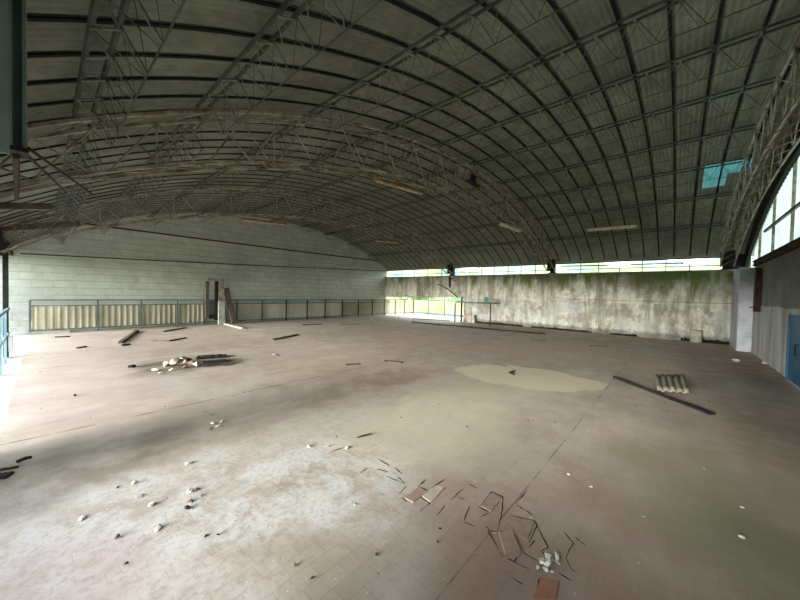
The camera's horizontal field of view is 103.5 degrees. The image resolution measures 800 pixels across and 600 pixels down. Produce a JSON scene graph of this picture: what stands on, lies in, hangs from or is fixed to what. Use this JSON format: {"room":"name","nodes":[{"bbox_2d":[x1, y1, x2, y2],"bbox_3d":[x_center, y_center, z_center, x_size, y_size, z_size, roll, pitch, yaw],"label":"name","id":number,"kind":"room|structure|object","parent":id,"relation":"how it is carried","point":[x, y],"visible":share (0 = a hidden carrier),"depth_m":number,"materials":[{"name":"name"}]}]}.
{"room":"abandoned warehouse hall","nodes":[
{"label":"abandoned warehouse hall","id":0,"kind":"room"},
{"bbox_2d":[0,334,27,433],"bbox_3d":[-6.144,1.542,3.093,19.700,0.260,2.898,2,2,41],"label":"ground","id":1,"kind":"structure","parent":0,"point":[9,370],"depth_m":5.79,"materials":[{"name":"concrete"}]},
{"bbox_2d":[0,307,9,374],"bbox_3d":[-6.499,0.798,5.073,5.800,1.080,0.040,2,2,41],"label":"railing","id":2,"kind":"object","parent":1,"relation":"on","point":[3,341],"visible":0.9,"depth_m":6.30,"materials":[{"name":"metal"}]},
{"bbox_2d":[2,242,12,357],"bbox_3d":[-8.560,0.000,6.885,0.160,2.500,0.140,2,2,41],"label":"post","id":3,"kind":"object","parent":1,"relation":"on","point":[5,258],"visible":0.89,"depth_m":6.85,"materials":[{"name":"metal"}]},
{"bbox_2d":[0,213,386,335],"bbox_3d":[-6.802,-1.400,16.340,0.200,5.551,17.400,2,2,41],"label":"wall","id":4,"kind":"structure","parent":0,"point":[30,276],"depth_m":13.62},
{"bbox_2d":[3,236,12,255],"bbox_3d":[-5.679,-1.251,4.051,17.750,0.260,0.200,2,2,41],"label":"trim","id":5,"kind":"structure","parent":4,"relation":"attached to","point":[4,238],"depth_m":8.95,"materials":[{"name":"metal"}]},
{"bbox_2d":[0,221,80,231],"bbox_3d":[-7.660,-1.556,6.668,0.120,0.460,1.294,2,2,41],"label":"steel beam","id":6,"kind":"structure","parent":5,"relation":"on","point":[65,224],"depth_m":6.66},
{"bbox_2d":[0,313,799,599],"bbox_3d":[0.997,1.479,11.897,17.950,0.250,19.750,2,2,41],"label":"floor","id":7,"kind":"structure","parent":0,"point":[651,449],"depth_m":2.94,"materials":[{"name":"concrete"}]},
{"bbox_2d":[10,327,28,334],"bbox_3d":[-12.064,0.977,10.007,0.025,0.206,0.384,2,2,41],"label":"board","id":8,"kind":"object","parent":7,"relation":"on","point":[22,330],"visible":0.86,"depth_m":10.01,"materials":[{"name":"concrete"}]},
{"bbox_2d":[196,354,225,359],"bbox_3d":[-4.364,1.310,7.314,0.580,0.054,0.279,1,1,-26],"label":"board","id":9,"kind":"object","parent":7,"relation":"on","point":[212,356],"visible":1,"depth_m":7.24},
{"bbox_2d":[205,278,224,324],"bbox_3d":[-8.210,0.057,14.007,0.190,2.080,0.742,2,2,41],"label":"frame","id":10,"kind":"object","parent":7,"relation":"on","point":[214,309],"visible":0.98,"depth_m":14.06,"materials":[{"name":"concrete"}]},
{"bbox_2d":[224,288,237,323],"bbox_3d":[-7.773,0.266,14.444,0.611,1.673,0.195,1,1,-8],"label":"leaning board","id":11,"kind":"object","parent":7,"relation":"on","point":[227,295],"visible":0.93,"depth_m":14.42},
{"bbox_2d":[29,297,463,332],"bbox_3d":[-3.026,0.509,15.373,6.440,1.350,19.631,2,2,41],"label":"railing","id":12,"kind":"object","parent":7,"relation":"on","point":[41,317],"visible":0.88,"depth_m":13.40,"materials":[{"name":"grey metal"}]},
{"bbox_2d":[10,304,28,320],"bbox_3d":[-12.049,0.384,9.995,0.025,0.519,0.383,2,2,41],"label":"board","id":13,"kind":"object","parent":12,"relation":"attached to","point":[17,311],"visible":1,"depth_m":9.98,"materials":[{"name":"concrete"}]},
{"bbox_2d":[404,485,443,501],"bbox_3d":[0.210,1.550,2.524,0.186,0.014,0.322,2,2,41],"label":"tiles","id":14,"kind":"object","parent":7,"relation":"on","point":[435,491],"depth_m":2.51,"materials":[{"name":"tile"}]},
{"bbox_2d":[331,447,585,588],"bbox_3d":[0.320,1.547,2.651,2.180,0.001,0.886,2,2,41],"label":"debris","id":15,"kind":"object","parent":7,"relation":"on","point":[343,447],"visible":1,"depth_m":2.27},
{"bbox_2d":[454,302,498,325],"bbox_3d":[3.884,0.701,16.899,0.481,1.211,2.942,0,2,-39],"label":"stair handrail","id":16,"kind":"object","parent":7,"relation":"on","point":[455,302],"visible":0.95,"depth_m":17.10,"materials":[{"name":"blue metal"}]},
{"bbox_2d":[411,321,544,334],"bbox_3d":[3.354,1.303,15.183,6.739,0.060,0.127,2,2,37],"label":"plank","id":17,"kind":"object","parent":7,"relation":"on","point":[412,321],"visible":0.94,"depth_m":14.83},
{"bbox_2d":[480,493,501,510],"bbox_3d":[0.708,1.564,2.439,0.091,0.012,0.210,2,2,41],"label":"tile","id":18,"kind":"object","parent":7,"relation":"on","point":[492,500],"depth_m":2.43,"materials":[{"name":"tile"}]},
{"bbox_2d":[498,516,533,554],"bbox_3d":[0.762,1.569,2.122,0.187,0.018,0.415,2,2,34],"label":"tiles","id":19,"kind":"object","parent":7,"relation":"on","point":[521,527],"depth_m":2.12,"materials":[{"name":"tile"}]},
{"bbox_2d":[533,577,558,599],"bbox_3d":[0.799,1.580,1.714,0.098,0.012,0.210,2,2,41],"label":"tile","id":20,"kind":"object","parent":7,"relation":"on","point":[546,589],"depth_m":1.71,"materials":[{"name":"tile"}]},
{"bbox_2d":[613,376,673,398],"bbox_3d":[4.290,1.548,5.646,0.049,0.044,1.290,1,1,-2],"label":"strip","id":21,"kind":"object","parent":7,"relation":"on","point":[614,377],"visible":0.99,"depth_m":5.56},
{"bbox_2d":[655,374,689,393],"bbox_3d":[4.971,1.501,5.803,0.452,0.042,1.726,2,2,39],"label":"sheet","id":22,"kind":"object","parent":7,"relation":"on","point":[677,383],"visible":1,"depth_m":5.65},
{"bbox_2d":[668,398,714,414],"bbox_3d":[4.339,1.577,4.708,0.115,0.032,0.637,1,1,-2],"label":"stick","id":23,"kind":"object","parent":7,"relation":"on","point":[690,405],"visible":1,"depth_m":4.64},
{"bbox_2d":[690,330,701,342],"bbox_3d":[11.069,1.357,11.795,0.298,0.455,0.250,2,2,41],"label":"concrete block","id":24,"kind":"object","parent":7,"relation":"on","point":[696,335],"visible":1,"depth_m":11.70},
{"bbox_2d":[0,0,799,269],"bbox_3d":[-0.149,-2.512,10.443,18.400,2.867,17.797,2,2,41],"label":"ceiling","id":25,"kind":"structure","parent":0,"point":[584,17],"depth_m":5.40,"materials":[{"name":"metal"}]},
{"bbox_2d":[0,0,9,154],"bbox_3d":[-1.661,-1.051,1.291,0.015,0.873,0.077,2,2,41],"label":"sheet","id":26,"kind":"object","parent":25,"relation":"hanging from","point":[4,4],"visible":1,"depth_m":1.31,"materials":[{"name":"blue paint"}]},
{"bbox_2d":[8,0,28,159],"bbox_3d":[-1.748,-1.136,1.442,0.120,0.933,0.063,2,2,41],"label":"column","id":27,"kind":"structure","parent":25,"relation":"hanging from","point":[17,8],"depth_m":1.43,"materials":[{"name":"metal"}]},
{"bbox_2d":[12,154,19,200],"bbox_3d":[-2.494,-0.751,2.052,1.902,0.143,0.024,2,2,40],"label":"rod","id":28,"kind":"object","parent":27,"relation":"attached to","point":[15,157],"visible":1,"depth_m":1.75,"materials":[{"name":"metal"}]},
{"bbox_2d":[29,155,66,192],"bbox_3d":[-2.460,-0.854,2.237,0.014,0.295,2.111,0,2,-43],"label":"rod","id":29,"kind":"object","parent":27,"relation":"attached to","point":[31,159],"visible":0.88,"depth_m":1.90,"materials":[{"name":"metal"}]},
{"bbox_2d":[27,146,92,194],"bbox_3d":[-2.398,-0.882,2.305,0.014,0.290,2.134,0,2,-39],"label":"rod","id":30,"kind":"object","parent":27,"relation":"attached to","point":[31,150],"visible":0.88,"depth_m":1.87,"materials":[{"name":"metal"}]},
{"bbox_2d":[20,253,381,270],"bbox_3d":[-6.417,-1.768,16.229,0.044,0.609,16.785,2,2,41],"label":"rod","id":31,"kind":"object","parent":25,"relation":"attached to","point":[20,253],"visible":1,"depth_m":12.84,"materials":[{"name":"metal"}]},
{"bbox_2d":[5,201,416,267],"bbox_3d":[-4.655,-2.721,14.354,0.038,2.776,17.475,2,2,41],"label":"rib","id":32,"kind":"object","parent":25,"relation":"attached to","point":[178,201],"visible":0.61,"depth_m":12.58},
{"bbox_2d":[3,198,422,267],"bbox_3d":[-4.310,-2.706,14.050,0.038,2.776,17.475,2,2,41],"label":"rib","id":33,"kind":"object","parent":25,"relation":"attached to","point":[199,198],"visible":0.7,"depth_m":11.28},
{"bbox_2d":[4,196,427,266],"bbox_3d":[-3.966,-2.691,13.746,0.038,2.776,17.475,2,2,41],"label":"rib","id":34,"kind":"object","parent":25,"relation":"attached to","point":[188,196],"visible":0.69,"depth_m":11.09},
{"bbox_2d":[1,188,445,265],"bbox_3d":[-2.932,-2.647,12.833,0.038,2.776,17.475,2,2,41],"label":"rib","id":35,"kind":"object","parent":25,"relation":"attached to","point":[188,188],"visible":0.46,"depth_m":8.00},
{"bbox_2d":[0,185,449,262],"bbox_3d":[-2.587,-2.632,12.529,0.038,2.776,17.475,2,2,41],"label":"rib","id":36,"kind":"object","parent":25,"relation":"attached to","point":[186,185],"visible":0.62,"depth_m":8.74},
{"bbox_2d":[0,187,452,273],"bbox_3d":[-2.504,-2.402,12.543,0.374,2.973,16.630,2,2,41],"label":"truss","id":37,"kind":"object","parent":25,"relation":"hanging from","point":[449,268],"visible":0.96,"depth_m":8.98,"materials":[{"name":"metal"}]},
{"bbox_2d":[51,212,71,244],"bbox_3d":[-9.600,-1.969,8.898,5.404,0.374,0.268,2,2,41],"label":"lattice purlin","id":38,"kind":"object","parent":37,"relation":"attached to","point":[56,215],"visible":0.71,"depth_m":8.30,"materials":[{"name":"metal"}]},
{"bbox_2d":[56,124,101,221],"bbox_3d":[-5.317,-1.786,5.118,5.274,0.374,0.268,2,2,41],"label":"lattice purlin","id":39,"kind":"object","parent":37,"relation":"attached to","point":[80,157],"visible":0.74,"depth_m":4.37,"materials":[{"name":"metal"}]},
{"bbox_2d":[94,200,128,233],"bbox_3d":[-8.917,-2.489,9.647,5.404,0.382,0.242,2,2,41],"label":"lattice purlin","id":40,"kind":"object","parent":37,"relation":"attached to","point":[112,204],"visible":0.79,"depth_m":9.09,"materials":[{"name":"metal"}]},
{"bbox_2d":[120,117,202,207],"bbox_3d":[-4.635,-2.306,5.867,5.274,0.382,0.242,2,2,41],"label":"lattice purlin","id":41,"kind":"object","parent":37,"relation":"attached to","point":[192,125],"visible":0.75,"depth_m":5.15,"materials":[{"name":"metal"}]},
{"bbox_2d":[147,190,195,223],"bbox_3d":[-7.905,-3.068,10.765,5.404,0.388,0.204,2,2,41],"label":"lattice purlin","id":42,"kind":"object","parent":37,"relation":"attached to","point":[183,195],"visible":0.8,"depth_m":10.40,"materials":[{"name":"metal"}]},
{"bbox_2d":[198,189,254,221],"bbox_3d":[-6.779,-3.495,12.020,5.404,0.389,0.180,2,2,41],"label":"lattice purlin","id":43,"kind":"object","parent":37,"relation":"attached to","point":[247,193],"visible":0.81,"depth_m":11.63,"materials":[{"name":"metal"}]},
{"bbox_2d":[236,195,300,222],"bbox_3d":[-5.702,-3.733,13.229,5.404,0.386,0.180,2,2,41],"label":"lattice purlin","id":44,"kind":"object","parent":37,"relation":"attached to","point":[281,200],"visible":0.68,"depth_m":12.86,"materials":[{"name":"metal"}]},
{"bbox_2d":[270,202,336,226],"bbox_3d":[-4.585,-3.834,14.489,5.404,0.379,0.178,2,3,41],"label":"lattice purlin","id":45,"kind":"object","parent":37,"relation":"attached to","point":[304,211],"visible":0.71,"depth_m":14.02,"materials":[{"name":"metal"}]},
{"bbox_2d":[300,211,369,232],"bbox_3d":[-3.443,-3.805,15.783,5.404,0.383,0.179,2,2,41],"label":"lattice purlin","id":46,"kind":"object","parent":37,"relation":"attached to","point":[360,214],"visible":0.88,"depth_m":15.52,"materials":[{"name":"metal"}]},
{"bbox_2d":[325,222,391,239],"bbox_3d":[-2.394,-3.650,16.979,5.404,0.387,0.180,2,2,41],"label":"lattice purlin","id":47,"kind":"object","parent":37,"relation":"attached to","point":[339,232],"visible":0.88,"depth_m":16.71,"materials":[{"name":"metal"}]},
{"bbox_2d":[348,235,413,248],"bbox_3d":[-1.239,-3.312,18.304,5.404,0.388,0.185,2,2,41],"label":"lattice purlin","id":48,"kind":"object","parent":37,"relation":"attached to","point":[406,235],"visible":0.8,"depth_m":18.47,"materials":[{"name":"metal"}]},
{"bbox_2d":[368,249,432,259],"bbox_3d":[-0.135,-2.773,19.581,5.404,0.385,0.226,2,2,41],"label":"lattice purlin","id":49,"kind":"object","parent":37,"relation":"attached to","point":[407,252],"visible":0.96,"depth_m":19.55,"materials":[{"name":"metal"}]},
{"bbox_2d":[24,193,433,266],"bbox_3d":[-3.621,-2.677,13.442,0.038,2.776,17.475,2,2,41],"label":"rib","id":50,"kind":"object","parent":25,"relation":"attached to","point":[204,193],"visible":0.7,"depth_m":10.87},
{"bbox_2d":[1,181,457,263],"bbox_3d":[-2.242,-2.618,12.225,0.038,2.776,17.475,2,2,41],"label":"rib","id":51,"kind":"object","parent":25,"relation":"attached to","point":[205,181],"visible":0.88,"depth_m":9.13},
{"bbox_2d":[86,223,377,260],"bbox_3d":[-6.372,-2.666,16.237,0.060,0.082,14.866,2,2,41],"label":"rod","id":52,"kind":"object","parent":25,"relation":"attached to","point":[86,223],"visible":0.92,"depth_m":14.19,"materials":[{"name":"metal"}]},
{"bbox_2d":[0,177,465,264],"bbox_3d":[-1.897,-2.603,11.920,0.038,2.776,17.475,2,2,41],"label":"rib","id":53,"kind":"object","parent":25,"relation":"attached to","point":[223,177],"visible":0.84,"depth_m":9.07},
{"bbox_2d":[0,164,487,263],"bbox_3d":[-0.864,-2.559,11.007,0.038,2.776,17.475,2,2,41],"label":"rib","id":54,"kind":"object","parent":25,"relation":"attached to","point":[224,164],"visible":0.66,"depth_m":10.05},
{"bbox_2d":[8,170,480,264],"bbox_3d":[-1.208,-2.574,11.312,0.038,2.776,17.475,2,2,41],"label":"rib","id":55,"kind":"object","parent":25,"relation":"attached to","point":[251,170],"visible":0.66,"depth_m":9.29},
{"bbox_2d":[23,174,472,264],"bbox_3d":[-1.553,-2.588,11.616,0.038,2.776,17.475,2,2,41],"label":"rib","id":56,"kind":"object","parent":25,"relation":"attached to","point":[190,174],"visible":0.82,"depth_m":8.70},
{"bbox_2d":[0,159,495,263],"bbox_3d":[-0.519,-2.544,10.703,0.038,2.776,17.475,2,2,41],"label":"rib","id":57,"kind":"object","parent":25,"relation":"attached to","point":[209,159],"visible":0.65,"depth_m":7.02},
{"bbox_2d":[0,153,503,263],"bbox_3d":[-0.174,-2.530,10.399,0.038,2.776,17.475,2,2,41],"label":"rib","id":58,"kind":"object","parent":25,"relation":"attached to","point":[217,153],"visible":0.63,"depth_m":6.40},
{"bbox_2d":[0,147,512,263],"bbox_3d":[0.171,-2.515,10.095,0.038,2.776,17.475,2,2,41],"label":"rib","id":59,"kind":"object","parent":25,"relation":"attached to","point":[198,147],"visible":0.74,"depth_m":6.13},
{"bbox_2d":[1,139,520,262],"bbox_3d":[0.515,-2.500,9.790,0.038,2.776,17.475,2,2,41],"label":"rib","id":60,"kind":"object","parent":25,"relation":"attached to","point":[221,139],"visible":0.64,"depth_m":5.63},
{"bbox_2d":[242,218,285,224],"bbox_3d":[-5.452,-3.481,12.718,1.634,0.762,0.160,1,1,-27],"label":"lamp","id":61,"kind":"object","parent":25,"relation":"hanging from","point":[243,219],"visible":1,"depth_m":12.66,"materials":[{"name":"metal"}]},
{"bbox_2d":[0,131,530,262],"bbox_3d":[0.860,-2.485,9.486,0.038,2.776,17.475,2,2,41],"label":"rib","id":62,"kind":"object","parent":25,"relation":"attached to","point":[197,131],"visible":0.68,"depth_m":5.30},
{"bbox_2d":[27,110,548,258],"bbox_3d":[1.549,-2.456,8.877,0.038,2.776,17.475,2,2,41],"label":"rib","id":63,"kind":"object","parent":25,"relation":"attached to","point":[163,110],"visible":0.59,"depth_m":7.53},
{"bbox_2d":[27,95,559,260],"bbox_3d":[1.894,-2.441,8.573,0.038,2.776,17.475,2,2,41],"label":"rib","id":64,"kind":"object","parent":25,"relation":"attached to","point":[169,96],"visible":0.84,"depth_m":4.24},
{"bbox_2d":[27,77,570,260],"bbox_3d":[2.239,-2.427,8.269,0.038,2.776,17.475,2,2,41],"label":"rib","id":65,"kind":"object","parent":25,"relation":"attached to","point":[129,78],"visible":0.88,"depth_m":3.80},
{"bbox_2d":[27,53,581,259],"bbox_3d":[2.583,-2.412,7.965,0.038,2.776,17.475,2,2,41],"label":"rib","id":66,"kind":"object","parent":25,"relation":"attached to","point":[39,55],"visible":0.84,"depth_m":3.23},
{"bbox_2d":[27,16,592,259],"bbox_3d":[2.928,-2.397,7.660,0.038,2.776,17.475,2,2,41],"label":"rib","id":67,"kind":"object","parent":25,"relation":"attached to","point":[29,18],"visible":0.84,"depth_m":2.73,"materials":[{"name":"metal"}]},
{"bbox_2d":[213,122,539,261],"bbox_3d":[1.204,-2.471,9.182,0.038,2.776,17.475,2,2,41],"label":"rib","id":68,"kind":"object","parent":25,"relation":"attached to","point":[213,122],"visible":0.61,"depth_m":7.03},
{"bbox_2d":[373,150,424,194],"bbox_3d":[0.020,-3.160,7.701,1.496,0.896,0.160,0,2,-39],"label":"lamp","id":69,"kind":"object","parent":25,"relation":"hanging from","point":[378,180],"visible":0.98,"depth_m":7.61,"materials":[{"name":"metal"}]},
{"bbox_2d":[239,0,604,258],"bbox_3d":[3.272,-2.382,7.356,0.038,2.776,17.475,2,2,41],"label":"rib","id":70,"kind":"object","parent":25,"relation":"attached to","point":[259,2],"visible":0.81,"depth_m":3.58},
{"bbox_2d":[384,0,617,258],"bbox_3d":[3.617,-2.368,7.052,0.038,2.776,17.475,2,2,41],"label":"rib","id":71,"kind":"object","parent":25,"relation":"attached to","point":[394,2],"visible":0.81,"depth_m":4.25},
{"bbox_2d":[475,0,630,257],"bbox_3d":[3.962,-2.353,6.747,0.038,2.776,17.475,2,2,41],"label":"rib","id":72,"kind":"object","parent":25,"relation":"attached to","point":[484,4],"visible":0.88,"depth_m":4.87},
{"bbox_2d":[546,0,644,257],"bbox_3d":[4.306,-2.338,6.443,0.038,2.776,17.475,2,2,41],"label":"rib","id":73,"kind":"object","parent":25,"relation":"attached to","point":[551,3],"visible":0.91,"depth_m":5.05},
{"bbox_2d":[587,225,636,231],"bbox_3d":[7.742,-2.715,11.567,1.523,0.282,0.160,2,2,34],"label":"lamp","id":74,"kind":"object","parent":25,"relation":"hanging from","point":[626,226],"visible":1,"depth_m":11.51,"materials":[{"name":"metal"}]},
{"bbox_2d":[561,262,682,266],"bbox_3d":[9.259,-1.491,13.526,4.340,0.119,0.080,2,2,41],"label":"pipe","id":75,"kind":"object","parent":25,"relation":"attached to","point":[680,262],"visible":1,"depth_m":13.29,"materials":[{"name":"metal"}]},
{"bbox_2d":[609,0,658,256],"bbox_3d":[4.651,-2.324,6.139,0.038,2.776,17.475,2,2,41],"label":"rib","id":76,"kind":"object","parent":25,"relation":"attached to","point":[612,2],"visible":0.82,"depth_m":5.35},
{"bbox_2d":[667,0,675,255],"bbox_3d":[4.996,-2.309,5.835,0.038,2.776,17.475,2,2,41],"label":"rib","id":77,"kind":"object","parent":25,"relation":"attached to","point":[669,16],"visible":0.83,"depth_m":5.56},
{"bbox_2d":[689,0,724,255],"bbox_3d":[5.340,-2.294,5.530,0.038,2.776,17.475,2,2,41],"label":"rib","id":78,"kind":"object","parent":25,"relation":"attached to","point":[721,6],"visible":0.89,"depth_m":5.49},
{"bbox_2d":[706,0,776,254],"bbox_3d":[5.685,-2.280,5.226,0.038,2.776,17.475,2,2,41],"label":"rib","id":79,"kind":"object","parent":25,"relation":"attached to","point":[773,3],"visible":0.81,"depth_m":5.70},
{"bbox_2d":[720,34,799,266],"bbox_3d":[6.113,-2.035,4.936,0.374,2.973,16.630,2,2,41],"label":"truss","id":80,"kind":"object","parent":25,"relation":"attached to","point":[727,258],"visible":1,"depth_m":6.48,"materials":[{"name":"metal"}]},
{"bbox_2d":[725,45,799,250],"bbox_3d":[6.030,-2.265,4.922,0.038,2.776,17.475,2,2,41],"label":"rib","id":81,"kind":"object","parent":25,"relation":"attached to","point":[798,49],"visible":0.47,"depth_m":6.12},
{"bbox_2d":[385,271,732,342],"bbox_3d":[5.616,0.015,16.906,17.750,2.660,0.200,2,2,41],"label":"wall","id":82,"kind":"structure","parent":0,"point":[657,305],"depth_m":13.90,"materials":[{"name":"concrete"}]},
{"bbox_2d":[385,269,736,277],"bbox_3d":[5.590,-1.339,16.925,17.600,0.045,0.260,2,2,41],"label":"trim","id":83,"kind":"structure","parent":82,"relation":"on","point":[726,269],"depth_m":14.13,"materials":[{"name":"metal"}]},
{"bbox_2d":[387,257,719,275],"bbox_3d":[5.652,-1.602,16.983,17.600,0.510,0.070,2,2,41],"label":"frame","id":84,"kind":"object","parent":83,"relation":"on","point":[689,266],"visible":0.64,"depth_m":14.53,"materials":[{"name":"metal"}]},
{"bbox_2d":[722,254,750,268],"bbox_3d":[12.007,-1.361,11.260,0.690,0.545,0.100,2,2,41],"label":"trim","id":85,"kind":"structure","parent":82,"relation":"attached to","point":[740,263],"depth_m":11.16,"materials":[{"name":"metal"}]},
{"bbox_2d":[751,248,799,375],"bbox_3d":[6.495,0.464,4.598,0.180,2.960,17.490,2,2,41],"label":"wall","id":86,"kind":"structure","parent":0,"point":[780,290],"depth_m":7.44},
{"bbox_2d":[730,267,754,351],"bbox_3d":[11.404,0.300,10.536,0.330,2.640,1.690,2,2,41],"label":"pillar","id":87,"kind":"structure","parent":86,"relation":"attached to","point":[743,278],"depth_m":9.95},
{"bbox_2d":[749,268,761,311],"bbox_3d":[10.180,-0.291,9.037,0.200,1.248,0.220,2,2,41],"label":"wall bracket","id":88,"kind":"object","parent":86,"relation":"attached to","point":[756,307],"visible":1,"depth_m":8.94,"materials":[{"name":"metal"}]},
{"bbox_2d":[745,123,799,266],"bbox_3d":[6.436,-1.997,4.564,0.080,3.224,17.270,2,2,41],"label":"trim","id":89,"kind":"structure","parent":86,"relation":"attached to","point":[772,191],"depth_m":8.19,"materials":[{"name":"metal"}]},
{"bbox_2d":[751,237,799,266],"bbox_3d":[5.933,-1.094,4.097,0.100,0.150,15.000,2,2,41],"label":"beam","id":90,"kind":"structure","parent":86,"relation":"on","point":[793,245],"depth_m":7.19,"materials":[{"name":"metal"}]},
{"bbox_2d":[754,156,799,266],"bbox_3d":[6.397,-2.014,4.418,0.112,2.446,16.300,2,2,41],"label":"glazing","id":91,"kind":"object","parent":86,"relation":"on","point":[781,227],"visible":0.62,"depth_m":7.63,"materials":[{"name":"glass"}]},
{"bbox_2d":[785,314,799,386],"bbox_3d":[7.304,0.957,5.727,0.130,1.320,2.050,2,2,41],"label":"door","id":92,"kind":"structure","parent":86,"relation":"in","point":[792,370],"depth_m":6.19,"materials":[{"name":"blue paint"}]},
{"bbox_3d":[-1.574,0.430,0.430,6.700,2.850,0.200,2,2,41],"label":"wall","id":93,"kind":"structure","parent":0,"visible":0},
{"bbox_2d":[0,202,53,209],"bbox_3d":[-3.768,-0.857,2.871,0.070,0.219,0.830,2,2,41],"label":"steel beam","id":94,"kind":"structure","parent":93,"relation":"attached to","point":[3,205],"depth_m":3.02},
{"bbox_2d":[0,110,555,270],"bbox_3d":[1.730,-2.222,8.806,0.374,2.973,16.630,2,2,41],"label":"truss","id":95,"kind":"object","parent":94,"relation":"on","point":[550,263],"visible":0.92,"depth_m":4.26,"materials":[{"name":"metal"}]},
{"bbox_2d":[72,0,185,146],"bbox_3d":[-1.013,-1.603,1.318,5.464,0.374,0.268,2,2,41],"label":"lattice purlin","id":96,"kind":"object","parent":95,"relation":"attached to","point":[91,27],"visible":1,"depth_m":2.19,"materials":[{"name":"metal"}]},
{"bbox_2d":[193,120,304,198],"bbox_3d":[-3.623,-2.886,6.984,5.274,0.388,0.204,2,2,41],"label":"lattice purlin","id":97,"kind":"object","parent":95,"relation":"attached to","point":[287,126],"visible":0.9,"depth_m":6.50,"materials":[{"name":"metal"}]},
{"bbox_2d":[195,0,382,133],"bbox_3d":[-0.330,-2.123,2.066,5.464,0.382,0.242,2,2,41],"label":"lattice purlin","id":98,"kind":"object","parent":95,"relation":"attached to","point":[286,3],"visible":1,"depth_m":2.80,"materials":[{"name":"metal"}]},
{"bbox_2d":[256,134,376,197],"bbox_3d":[-2.497,-3.312,8.239,5.274,0.389,0.180,2,2,41],"label":"lattice purlin","id":99,"kind":"object","parent":95,"relation":"attached to","point":[291,172],"visible":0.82,"depth_m":7.81,"materials":[{"name":"metal"}]},
{"bbox_2d":[302,150,424,201],"bbox_3d":[-1.419,-3.550,9.448,5.274,0.386,0.180,2,2,41],"label":"lattice purlin","id":100,"kind":"object","parent":95,"relation":"attached to","point":[409,155],"visible":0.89,"depth_m":9.32,"materials":[{"name":"metal"}]},
{"bbox_2d":[341,168,456,208],"bbox_3d":[-0.303,-3.651,10.708,5.274,0.379,0.178,2,3,41],"label":"lattice purlin","id":101,"kind":"object","parent":95,"relation":"attached to","point":[445,171],"visible":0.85,"depth_m":10.70,"materials":[{"name":"metal"}]},
{"bbox_2d":[373,185,485,217],"bbox_3d":[0.839,-3.622,12.003,5.274,0.383,0.179,2,2,41],"label":"lattice purlin","id":102,"kind":"object","parent":95,"relation":"attached to","point":[435,197],"visible":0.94,"depth_m":11.81,"materials":[{"name":"metal"}]},
{"bbox_2d":[308,0,578,133],"bbox_3d":[0.681,-2.702,3.184,5.464,0.388,0.204,2,2,41],"label":"lattice purlin","id":103,"kind":"object","parent":95,"relation":"attached to","point":[474,16],"visible":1,"depth_m":3.56,"materials":[{"name":"metal"}]},
{"bbox_2d":[455,164,479,187],"bbox_3d":[1.840,-3.348,8.522,0.130,0.300,1.145,2,2,41],"label":"junction box","id":104,"kind":"object","parent":95,"relation":"attached to","point":[469,177],"visible":1,"depth_m":8.49,"materials":[{"name":"metal"}]},
{"bbox_2d":[420,220,523,240],"bbox_3d":[3.043,-3.129,14.523,5.274,0.388,0.185,2,2,41],"label":"lattice purlin","id":105,"kind":"object","parent":95,"relation":"attached to","point":[515,222],"visible":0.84,"depth_m":14.42,"materials":[{"name":"metal"}]},
{"bbox_2d":[439,239,536,254],"bbox_3d":[4.147,-2.590,15.800,5.274,0.385,0.226,2,2,41],"label":"lattice purlin","id":106,"kind":"object","parent":95,"relation":"attached to","point":[520,242],"visible":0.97,"depth_m":15.55,"materials":[{"name":"metal"}]},
{"bbox_2d":[385,0,768,145],"bbox_3d":[1.808,-3.128,4.439,5.464,0.389,0.180,2,2,41],"label":"lattice purlin","id":107,"kind":"object","parent":95,"relation":"attached to","point":[634,20],"visible":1,"depth_m":4.13,"materials":[{"name":"dark weathered steel"},{"name":"dark iron"}]},
{"bbox_2d":[434,14,799,159],"bbox_3d":[2.885,-3.366,5.648,5.464,0.386,0.180,2,2,41],"label":"lattice purlin","id":108,"kind":"object","parent":95,"relation":"attached to","point":[762,34],"visible":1,"depth_m":4.86,"materials":[{"name":"dark weathered steel"},{"name":"dark iron"}]},
{"bbox_2d":[469,76,775,176],"bbox_3d":[4.002,-3.467,6.908,5.464,0.379,0.178,2,3,41],"label":"lattice purlin","id":109,"kind":"object","parent":95,"relation":"attached to","point":[741,88],"visible":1,"depth_m":6.22,"materials":[{"name":"dark weathered steel"},{"name":"dark iron"}]},
{"bbox_2d":[497,123,755,193],"bbox_3d":[5.144,-3.439,8.203,5.464,0.383,0.179,2,2,41],"label":"lattice purlin","id":110,"kind":"object","parent":95,"relation":"attached to","point":[729,130],"visible":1,"depth_m":7.62,"materials":[{"name":"dark weathered steel"},{"name":"dark iron"}]},
{"bbox_2d":[516,158,742,208],"bbox_3d":[6.192,-3.284,9.398,5.464,0.387,0.180,2,2,41],"label":"lattice purlin","id":111,"kind":"object","parent":95,"relation":"attached to","point":[739,162],"visible":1,"depth_m":8.88,"materials":[{"name":"dark weathered steel"},{"name":"dark iron"}]},
{"bbox_2d":[533,191,732,227],"bbox_3d":[7.348,-2.946,10.723,5.464,0.388,0.185,2,2,41],"label":"lattice purlin","id":112,"kind":"object","parent":95,"relation":"attached to","point":[729,195],"visible":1,"depth_m":10.30,"materials":[{"name":"metal"}]},
{"bbox_2d":[546,222,724,246],"bbox_3d":[8.452,-2.406,12.000,5.464,0.385,0.226,2,2,41],"label":"lattice purlin","id":113,"kind":"object","parent":95,"relation":"attached to","point":[693,227],"visible":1,"depth_m":11.63,"materials":[{"name":"metal"}]},
{"label":"outside","id":114,"kind":"structure","parent":0,"visible":0},
{"bbox_3d":[-0.065,2.849,0.064,180.000,0.100,180.000,2,2,41],"label":"ground","id":115,"kind":"structure","parent":114,"visible":0},
{"bbox_2d":[386,256,753,316],"bbox_3d":[12.540,-4.078,41.715,86.321,12.434,36.382,2,1,15],"label":"hills","id":116,"kind":"structure","parent":115,"relation":"on","point":[698,265],"depth_m":44.98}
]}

